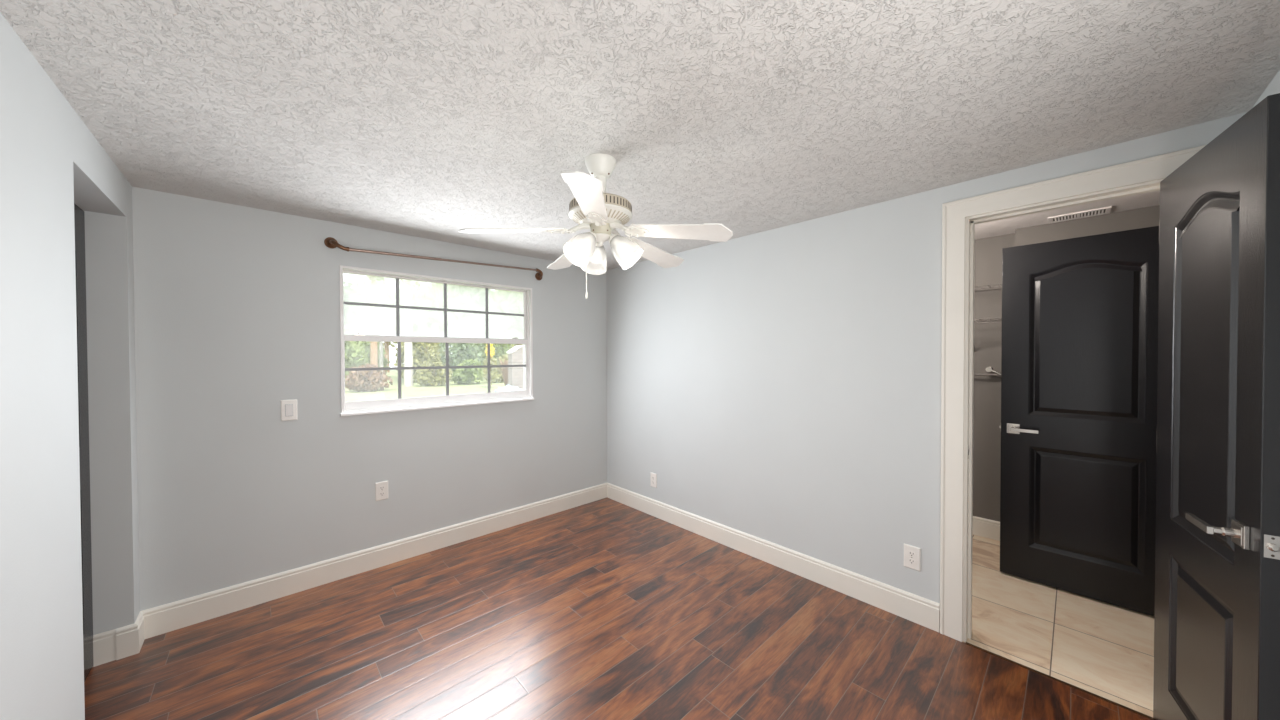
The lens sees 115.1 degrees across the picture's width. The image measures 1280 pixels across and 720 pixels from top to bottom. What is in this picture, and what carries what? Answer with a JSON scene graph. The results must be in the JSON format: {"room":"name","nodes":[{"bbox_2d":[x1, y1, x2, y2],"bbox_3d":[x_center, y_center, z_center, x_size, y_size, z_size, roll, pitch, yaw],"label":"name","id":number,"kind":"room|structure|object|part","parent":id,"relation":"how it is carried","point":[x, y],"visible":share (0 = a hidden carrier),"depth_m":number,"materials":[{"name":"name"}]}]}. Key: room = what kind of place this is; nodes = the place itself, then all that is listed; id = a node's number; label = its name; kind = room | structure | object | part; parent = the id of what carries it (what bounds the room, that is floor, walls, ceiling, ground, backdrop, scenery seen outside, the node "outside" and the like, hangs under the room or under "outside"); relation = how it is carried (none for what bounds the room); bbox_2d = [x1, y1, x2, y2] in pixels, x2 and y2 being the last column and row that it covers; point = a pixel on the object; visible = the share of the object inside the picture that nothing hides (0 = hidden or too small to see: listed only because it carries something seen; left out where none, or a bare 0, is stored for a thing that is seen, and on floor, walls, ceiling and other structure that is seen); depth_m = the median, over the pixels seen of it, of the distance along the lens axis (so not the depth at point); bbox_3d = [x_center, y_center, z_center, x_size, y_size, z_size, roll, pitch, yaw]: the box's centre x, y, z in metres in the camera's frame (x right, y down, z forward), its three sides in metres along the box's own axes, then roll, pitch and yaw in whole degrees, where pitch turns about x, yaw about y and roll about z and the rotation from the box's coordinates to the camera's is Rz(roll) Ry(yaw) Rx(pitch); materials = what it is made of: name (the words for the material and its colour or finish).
{"room":"empty bedroom","nodes":[
{"label":"empty bedroom","id":0,"kind":"room"},
{"bbox_2d":[0,12,139,719],"bbox_3d":[-1.298,0.281,0.567,0.240,2.220,3.676,-1,1,-43],"label":"wall","id":1,"kind":"structure","parent":0,"point":[51,161],"depth_m":1.20,"materials":[{"name":"paint"}]},
{"bbox_2d":[74,203,92,681],"bbox_3d":[-2.225,0.359,1.539,0.035,2.030,0.732,-1,1,-43],"label":"door","id":2,"kind":"structure","parent":1,"relation":"in","point":[79,217],"depth_m":1.77,"materials":[{"name":"black wood"}]},
{"bbox_2d":[93,623,138,666],"bbox_3d":[-2.408,1.308,1.873,0.132,0.140,0.014,-1,1,-43],"label":"baseboard","id":3,"kind":"structure","parent":1,"relation":"attached to","point":[104,644],"depth_m":1.87,"materials":[{"name":"paint"}]},
{"bbox_2d":[135,611,144,651],"bbox_3d":[-2.408,1.307,1.959,0.014,0.140,0.140,-1,1,-43],"label":"baseboard","id":4,"kind":"structure","parent":1,"relation":"attached to","point":[139,621],"depth_m":1.96,"materials":[{"name":"paint"}]},
{"bbox_2d":[132,187,606,610],"bbox_3d":[-1.489,0.251,2.999,3.282,2.220,0.140,-1,1,-43],"label":"wall","id":5,"kind":"structure","parent":0,"point":[237,308],"depth_m":2.40,"materials":[{"name":"paint"}]},
{"bbox_2d":[280,399,297,420],"bbox_3d":[-2.047,0.293,2.374,0.074,0.120,0.012,-1,1,-43],"label":"light switch","id":6,"kind":"object","parent":5,"relation":"attached to","point":[288,407],"visible":1,"depth_m":2.37,"materials":[{"name":"plastic"}]},
{"bbox_2d":[142,483,606,638],"bbox_3d":[-1.387,1.291,2.999,2.927,0.140,0.014,-1,1,-43],"label":"baseboard","id":7,"kind":"structure","parent":5,"relation":"attached to","point":[165,618],"depth_m":2.53,"materials":[{"name":"paint"}]},
{"bbox_2d":[375,481,387,500],"bbox_3d":[-1.710,0.868,2.697,0.074,0.120,0.008,-1,1,-43],"label":"wall outlet","id":8,"kind":"object","parent":5,"relation":"attached to","point":[381,488],"visible":1,"depth_m":2.69,"materials":[{"name":"plastic"}]},
{"bbox_2d":[324,237,542,279],"bbox_3d":[-1.353,-0.717,2.958,1.487,0.091,0.092,-1,1,-43],"label":"curtain rod","id":9,"kind":"object","parent":5,"relation":"attached to","point":[330,242],"visible":1,"depth_m":2.73,"materials":[{"name":"brown metal"}]},
{"bbox_3d":[-1.599,-0.695,2.684,0.543,0.040,0.019,-1,1,-43],"label":"rod","id":10,"kind":"part","parent":9,"relation":"part of","materials":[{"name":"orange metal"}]},
{"bbox_3d":[-1.133,-0.727,3.120,0.762,0.046,0.016,-1,1,-43],"label":"rod","id":11,"kind":"part","parent":9,"relation":"part of","materials":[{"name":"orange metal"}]},
{"bbox_2d":[339,265,533,416],"bbox_3d":[-1.432,-0.127,3.035,1.328,0.942,0.160,-1,1,-43],"label":"window","id":12,"kind":"structure","parent":5,"relation":"in","point":[424,282],"depth_m":2.93,"materials":[{"name":"white plastic"}]},
{"bbox_3d":[-1.448,-0.369,3.038,1.258,0.406,0.003,-1,1,-43],"label":"pane","id":13,"kind":"part","parent":12,"relation":"part of","materials":[{"name":"clear glass"}]},
{"bbox_2d":[343,278,523,337],"bbox_3d":[-1.444,-0.369,3.033,1.250,0.398,0.008,-1,1,-43],"label":"grille","id":14,"kind":"object","parent":12,"relation":"attached to","point":[424,285],"depth_m":2.93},
{"bbox_3d":[-1.443,-0.358,3.043,1.284,0.448,0.026,-1,1,-43],"label":"sash","id":15,"kind":"part","parent":12,"relation":"part of","materials":[{"name":"white plastic"}]},
{"bbox_2d":[345,342,525,398],"bbox_3d":[-1.422,0.067,3.017,1.250,0.390,0.008,-1,1,-43],"label":"grille","id":16,"kind":"object","parent":12,"relation":"attached to","point":[488,366],"depth_m":3.02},
{"bbox_3d":[-1.421,0.074,3.026,1.284,0.480,0.026,-1,1,-43],"label":"sash","id":17,"kind":"part","parent":12,"relation":"part of","materials":[{"name":"white plastic"}]},
{"bbox_3d":[-1.393,0.336,3.000,1.328,0.018,0.050,-1,1,-43],"label":"sill","id":18,"kind":"part","parent":12,"relation":"part of","materials":[{"name":"white plastic"}]},
{"bbox_2d":[84,498,1154,719],"bbox_3d":[0.421,1.414,2.265,5.165,0.100,3.836,-1,1,-43],"label":"floor","id":19,"kind":"structure","parent":0,"point":[605,608],"depth_m":1.94,"materials":[{"name":"brown wood"}]},
{"bbox_2d":[965,642,1152,719],"bbox_3d":[1.769,1.365,1.747,0.016,0.002,0.584,-1,1,-43],"label":"threshold","id":20,"kind":"object","parent":19,"relation":"on","point":[967,643],"visible":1,"depth_m":1.72,"materials":[{"name":"brown wood"}]},
{"bbox_2d":[0,0,1279,269],"bbox_3d":[-0.238,-0.896,1.641,3.282,0.100,3.816,-1,1,-43],"label":"ceiling","id":21,"kind":"structure","parent":0,"point":[428,119],"depth_m":1.29,"materials":[{"name":"white paint"}]},
{"bbox_2d":[459,153,732,298],"bbox_3d":[-0.155,-0.555,1.773,1.053,0.585,1.067,-1,1,-43],"label":"ceiling fan","id":22,"kind":"object","parent":21,"relation":"hanging from","point":[594,209],"visible":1,"depth_m":1.67,"materials":[{"name":"white metal"}]},
{"bbox_3d":[-0.515,-0.527,1.659,0.414,0.053,0.127,0,1,-14],"label":"blade","id":23,"kind":"part","parent":22,"relation":"part of","materials":[{"name":"white wood"}]},
{"bbox_3d":[-0.349,-0.518,2.043,0.127,0.067,0.412,-1,1,-32],"label":"blade","id":24,"kind":"part","parent":22,"relation":"part of","materials":[{"name":"white wood"}]},
{"bbox_3d":[-0.237,-0.454,1.652,0.145,0.148,0.121,-1,1,-43],"label":"lamp shade","id":25,"kind":"part","parent":22,"relation":"part of","materials":[{"name":"white glass"}]},
{"bbox_3d":[-0.226,-0.473,1.668,0.075,0.078,0.058,-1,1,-43],"label":"light bulb","id":26,"kind":"part","parent":22,"relation":"part of","materials":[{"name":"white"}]},
{"bbox_3d":[-0.172,-0.545,1.381,0.125,0.038,0.415,0,1,0],"label":"blade","id":27,"kind":"part","parent":22,"relation":"part of","materials":[{"name":"white wood"}]},
{"bbox_3d":[-0.223,-0.402,1.739,0.022,0.279,0.009,0,1,2],"label":"pull chain","id":28,"kind":"part","parent":22,"relation":"part of","materials":[{"name":"white ceramic"}]},
{"bbox_3d":[-0.200,-0.457,1.851,0.124,0.148,0.142,-1,1,-43],"label":"lamp shade","id":29,"kind":"part","parent":22,"relation":"part of","materials":[{"name":"white glass"}]},
{"bbox_3d":[-0.167,-0.596,1.737,0.270,0.048,0.270,-1,1,-43],"label":"motor","id":30,"kind":"part","parent":22,"relation":"part of","materials":[{"name":"white metal"}]},
{"bbox_3d":[-0.048,-0.455,1.720,0.130,0.148,0.138,-1,1,-43],"label":"lamp shade","id":31,"kind":"part","parent":22,"relation":"part of","materials":[{"name":"white glass"}]},
{"bbox_3d":[0.069,-0.522,2.004,0.126,0.068,0.413,0,1,40],"label":"blade","id":32,"kind":"part","parent":22,"relation":"part of","materials":[{"name":"white wood"}]},
{"bbox_3d":[0.156,-0.504,1.595,0.411,0.086,0.125,0,1,22],"label":"blade","id":33,"kind":"part","parent":22,"relation":"part of","materials":[{"name":"white wood"}]},
{"bbox_2d":[606,112,1246,602],"bbox_3d":[0.971,0.187,2.685,0.115,2.340,3.676,-1,1,-43],"label":"wall","id":34,"kind":"structure","parent":0,"point":[781,386],"depth_m":2.52,"materials":[{"name":"paint"}]},
{"bbox_2d":[650,472,656,487],"bbox_3d":[0.116,1.040,3.523,0.008,0.120,0.074,-1,1,-43],"label":"wall outlet","id":35,"kind":"object","parent":34,"relation":"attached to","point":[653,477],"visible":1,"depth_m":3.52,"materials":[{"name":"plastic"}]},
{"bbox_2d":[607,483,939,631],"bbox_3d":[0.587,1.284,3.019,0.014,0.140,2.679,-1,1,-43],"label":"baseboard","id":36,"kind":"structure","parent":34,"relation":"attached to","point":[922,611],"depth_m":2.56,"materials":[{"name":"paint"}]},
{"bbox_2d":[904,544,920,570],"bbox_3d":[1.421,1.032,2.126,0.008,0.120,0.074,-1,1,-43],"label":"wall outlet","id":37,"kind":"object","parent":34,"relation":"attached to","point":[912,554],"visible":1,"depth_m":2.12,"materials":[{"name":"plastic"}]},
{"bbox_2d":[908,551,914,556],"bbox_3d":[1.418,1.012,2.124,0.002,0.027,0.034,-1,1,-43],"label":"receptacle","id":38,"kind":"object","parent":37,"relation":"attached to","point":[910,553],"depth_m":2.12,"materials":[{"name":"plastic"}]},
{"bbox_2d":[908,558,915,564],"bbox_3d":[1.418,1.051,2.124,0.002,0.027,0.034,-1,1,-43],"label":"receptacle","id":39,"kind":"object","parent":37,"relation":"attached to","point":[911,561],"depth_m":2.12,"materials":[{"name":"plastic"}]},
{"bbox_2d":[940,145,1205,641],"bbox_3d":[1.810,0.299,1.777,0.138,2.134,0.786,-1,1,-43],"label":"door frame","id":40,"kind":"structure","parent":34,"relation":"attached to","point":[954,213],"depth_m":1.97,"materials":[{"name":"paint"}]},
{"bbox_2d":[973,233,1014,521],"bbox_3d":[2.795,0.212,2.975,0.100,2.270,1.650,-1,1,-43],"label":"wall","id":41,"kind":"structure","parent":0,"point":[988,251],"depth_m":3.08,"materials":[{"name":"paint"}]},
{"bbox_2d":[973,516,999,540],"bbox_3d":[2.511,1.275,3.212,0.014,0.140,0.652,-1,1,-43],"label":"baseboard","id":42,"kind":"structure","parent":41,"relation":"attached to","point":[987,528],"depth_m":3.08,"materials":[{"name":"paint"}]},
{"bbox_2d":[974,367,1000,375],"bbox_3d":[2.483,0.083,3.182,0.070,0.064,0.640,-1,1,-43],"label":"closet rod","id":43,"kind":"object","parent":41,"relation":"attached to","point":[989,369],"visible":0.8,"depth_m":3.02,"materials":[{"name":"grey metal"}]},
{"bbox_3d":[2.465,0.108,3.165,0.016,0.016,0.640,-1,1,-43],"label":"rail","id":44,"kind":"part","parent":43,"relation":"part of","materials":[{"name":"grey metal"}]},
{"bbox_2d":[974,317,1001,355],"bbox_3d":[2.400,-0.166,3.095,0.304,0.265,0.650,-1,1,-43],"label":"wire shelf","id":45,"kind":"object","parent":41,"relation":"attached to","point":[976,320],"visible":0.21,"depth_m":2.93,"materials":[{"name":"white metal"}]},
{"bbox_2d":[974,283,1001,291],"bbox_3d":[2.398,-0.512,3.090,0.301,0.036,0.650,-1,1,-43],"label":"wire shelf","id":46,"kind":"object","parent":41,"relation":"attached to","point":[998,287],"visible":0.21,"depth_m":2.88,"materials":[{"name":"white metal"}]},
{"bbox_2d":[975,190,1159,238],"bbox_3d":[2.380,-0.967,2.576,1.823,0.100,1.650,-1,1,-43],"label":"ceiling","id":47,"kind":"structure","parent":0,"point":[1004,226],"depth_m":2.55,"materials":[{"name":"paint"}]},
{"bbox_2d":[1048,206,1111,223],"bbox_3d":[2.770,-0.914,2.572,0.156,0.008,0.270,-1,1,-43],"label":"ceiling vent","id":48,"kind":"object","parent":47,"relation":"in","point":[1105,210],"visible":1,"depth_m":2.56,"materials":[{"name":"metal"}]},
{"bbox_2d":[1015,205,1159,245],"bbox_3d":[2.935,0.216,2.660,0.125,2.270,0.718,-1,1,-43],"label":"wall","id":49,"kind":"structure","parent":0,"point":[1144,217],"depth_m":2.60,"materials":[{"name":"paint"}]},
{"bbox_2d":[1252,70,1279,107],"bbox_3d":[1.020,0.277,0.313,3.282,2.220,0.140,-1,1,-43],"label":"wall","id":50,"kind":"structure","parent":0,"point":[1273,87],"depth_m":1.23,"materials":[{"name":"paint"}]},
{"bbox_2d":[1153,93,1279,719],"bbox_3d":[1.743,0.352,1.271,0.156,2.020,0.654,0,1,33],"label":"door","id":51,"kind":"structure","parent":50,"relation":"in","point":[1217,617],"depth_m":1.17,"materials":[{"name":"black paint"}]},
{"bbox_3d":[1.601,0.463,1.132,0.062,0.060,0.145,0,1,37],"label":"handle","id":52,"kind":"part","parent":51,"relation":"part of","materials":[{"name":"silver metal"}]},
{"bbox_3d":[1.566,0.464,1.005,0.026,0.057,0.012,0,1,37],"label":"latch plate","id":53,"kind":"part","parent":51,"relation":"part of","materials":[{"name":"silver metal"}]},
{"bbox_3d":[2.790,0.225,1.937,1.523,2.270,0.140,-1,1,-43],"label":"wall","id":54,"kind":"structure","parent":0,"visible":0},
{"bbox_2d":[999,226,1158,615],"bbox_3d":[2.537,0.322,2.323,0.159,2.044,0.728,-1,1,-43],"label":"door","id":55,"kind":"structure","parent":54,"relation":"in","point":[1079,354],"depth_m":2.32,"materials":[{"name":"black wood"}]},
{"bbox_3d":[2.327,0.426,2.478,0.062,0.060,0.145,-1,1,-43],"label":"handle","id":56,"kind":"part","parent":55,"relation":"part of","materials":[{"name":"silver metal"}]},
{"label":"outside","id":57,"kind":"structure","parent":0,"visible":0},
{"bbox_2d":[345,370,504,401],"bbox_3d":[-8.022,1.101,20.331,44.000,0.360,34.000,-1,1,-43],"label":"lawn","id":58,"kind":"structure","parent":57,"point":[416,390],"depth_m":15.86,"materials":[{"name":"green plant"}]},
{"bbox_2d":[344,329,368,385],"bbox_3d":[-12.490,-0.153,17.092,1.940,2.696,1.474,0,1,-17],"label":"shrub","id":59,"kind":"object","parent":58,"relation":"on","point":[353,356],"visible":0.26,"depth_m":16.95,"materials":[{"name":"green plant"}]},
{"bbox_2d":[343,281,383,330],"bbox_3d":[-16.421,-1.664,22.686,3.902,5.422,4.338,0,1,22],"label":"tree","id":60,"kind":"object","parent":58,"relation":"on","point":[348,288],"visible":0.06,"depth_m":22.44,"materials":[{"name":"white plant"}]},
{"bbox_2d":[345,363,392,391],"bbox_3d":[-10.315,0.705,15.493,1.610,1.151,1.433,-1,1,-43],"label":"shrub","id":61,"kind":"object","parent":58,"relation":"on","point":[370,380],"visible":0.94,"depth_m":15.21,"materials":[{"name":"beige plant"}]},
{"bbox_2d":[361,276,377,364],"bbox_3d":[-11.037,-3.133,17.034,1.164,8.635,1.498,0,1,21],"label":"tree","id":62,"kind":"object","parent":58,"relation":"on","point":[373,345],"visible":0.02,"depth_m":16.98,"materials":[{"name":"brown plant"}]},
{"bbox_2d":[358,341,390,371],"bbox_3d":[-14.106,-0.150,20.973,2.179,2.539,1.750,-1,1,-43],"label":"shrub","id":63,"kind":"object","parent":58,"relation":"on","point":[366,345],"visible":0.11,"depth_m":20.75,"materials":[{"name":"green plant"}]},
{"bbox_2d":[370,277,388,371],"bbox_3d":[-12.568,-3.339,19.808,1.431,8.925,1.360,0,1,-23],"label":"tree","id":64,"kind":"object","parent":58,"relation":"on","point":[379,280],"visible":0.06,"depth_m":19.69,"materials":[{"name":"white plant"}]},
{"bbox_2d":[357,284,415,371],"bbox_3d":[-18.082,-2.204,29.318,4.721,6.226,3.901,-1,1,-43],"label":"tree","id":65,"kind":"object","parent":58,"relation":"on","point":[386,345],"visible":0.04,"depth_m":28.83,"materials":[{"name":"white plant"}]},
{"bbox_2d":[399,279,412,386],"bbox_3d":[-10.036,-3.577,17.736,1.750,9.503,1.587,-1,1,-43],"label":"post","id":66,"kind":"object","parent":58,"relation":"on","point":[408,349],"visible":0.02,"depth_m":17.64,"materials":[{"name":"white wood"}]},
{"bbox_2d":[393,331,441,381],"bbox_3d":[-10.891,-0.151,19.930,2.187,2.548,1.623,-1,1,-43],"label":"shrub","id":67,"kind":"object","parent":58,"relation":"on","point":[420,355],"visible":0.45,"depth_m":19.57,"materials":[{"name":"green plant"}]},
{"bbox_2d":[412,328,445,361],"bbox_3d":[-11.995,-0.382,22.873,2.082,2.928,2.346,0,1,4],"label":"shrub","id":68,"kind":"object","parent":58,"relation":"on","point":[428,330],"visible":0.08,"depth_m":22.77,"materials":[{"name":"green plant"}]},
{"bbox_2d":[395,282,465,335],"bbox_3d":[-13.609,-2.054,26.200,3.916,6.093,4.180,0,1,9],"label":"tree","id":69,"kind":"object","parent":58,"relation":"on","point":[430,296],"visible":0.39,"depth_m":25.47,"materials":[{"name":"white plant"}]},
{"bbox_2d":[413,361,453,386],"bbox_3d":[-9.083,0.610,17.945,1.580,1.175,1.198,-1,1,-43],"label":"shrub","id":70,"kind":"object","parent":58,"relation":"on","point":[434,377],"visible":0.88,"depth_m":17.73,"materials":[{"name":"green plant"}]},
{"bbox_2d":[439,329,485,374],"bbox_3d":[-9.359,-0.300,21.361,2.329,2.821,1.734,-1,1,-43],"label":"shrub","id":71,"kind":"object","parent":58,"relation":"on","point":[461,352],"visible":0.53,"depth_m":20.95,"materials":[{"name":"green plant"}]},
{"bbox_2d":[436,284,493,334],"bbox_3d":[-14.085,-3.297,32.495,5.261,8.304,4.864,-1,1,-43],"label":"tree","id":72,"kind":"object","parent":58,"relation":"on","point":[480,303],"visible":0.25,"depth_m":31.64,"materials":[{"name":"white plant"}]},
{"bbox_2d":[452,358,483,384],"bbox_3d":[-8.037,0.567,18.958,1.528,1.297,1.227,-1,1,-43],"label":"shrub","id":73,"kind":"object","parent":58,"relation":"on","point":[462,376],"visible":0.9,"depth_m":18.69,"materials":[{"name":"green plant"}]},
{"bbox_2d":[466,328,491,362],"bbox_3d":[-10.025,-0.476,25.091,2.453,3.067,1.844,-1,1,-43],"label":"shrub","id":74,"kind":"object","parent":58,"relation":"on","point":[481,329],"visible":0.1,"depth_m":24.87,"materials":[{"name":"green plant"}]},
{"bbox_2d":[482,344,497,387],"bbox_3d":[-6.218,0.224,16.890,0.658,1.948,0.573,-1,1,-43],"label":"flowering plant","id":75,"kind":"object","parent":58,"relation":"on","point":[493,376],"visible":0.58,"depth_m":16.86,"materials":[{"name":"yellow plant"}]},
{"bbox_2d":[485,354,507,382],"bbox_3d":[-6.792,0.457,20.040,1.749,1.493,1.327,-1,1,-30],"label":"shrub","id":76,"kind":"object","parent":58,"relation":"on","point":[499,379],"visible":0.19,"depth_m":19.87,"materials":[{"name":"green plant"}]},
{"bbox_2d":[482,331,513,377],"bbox_3d":[-7.773,-0.283,22.900,2.180,2.715,1.676,-1,1,-43],"label":"shrub","id":77,"kind":"object","parent":58,"relation":"on","point":[500,350],"visible":0.27,"depth_m":22.46,"materials":[{"name":"green plant"}]},
{"bbox_2d":[496,359,507,385],"bbox_3d":[-5.211,0.589,16.021,0.907,1.304,0.801,-1,1,-43],"label":"plant","id":78,"kind":"object","parent":58,"relation":"on","point":[504,369],"visible":0.48,"depth_m":15.81,"materials":[{"name":"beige plant"}]},
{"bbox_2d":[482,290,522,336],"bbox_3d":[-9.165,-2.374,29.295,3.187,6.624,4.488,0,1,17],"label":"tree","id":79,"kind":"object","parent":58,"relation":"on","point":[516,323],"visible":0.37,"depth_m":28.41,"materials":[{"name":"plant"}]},
{"bbox_2d":[495,385,521,391],"bbox_3d":[-3.854,1.012,11.873,0.812,0.597,0.810,0,1,-3],"label":"tarpaulin","id":80,"kind":"object","parent":58,"relation":"on","point":[507,387],"visible":0.23,"depth_m":11.79,"materials":[{"name":"white plastic"}]},
{"bbox_2d":[506,346,522,389],"bbox_3d":[-2.719,0.397,14.076,3.810,1.748,0.340,-1,1,-43],"label":"wall","id":81,"kind":"structure","parent":58,"relation":"on","point":[515,355],"depth_m":12.82,"materials":[{"name":"beige paint"}]},
{"bbox_2d":[509,331,522,348],"bbox_3d":[-8.193,-0.456,26.915,2.486,2.927,1.959,-1,1,-43],"label":"shrub","id":82,"kind":"object","parent":58,"relation":"on","point":[514,345],"visible":0.06,"depth_m":26.70,"materials":[{"name":"green plant"}]}
]}

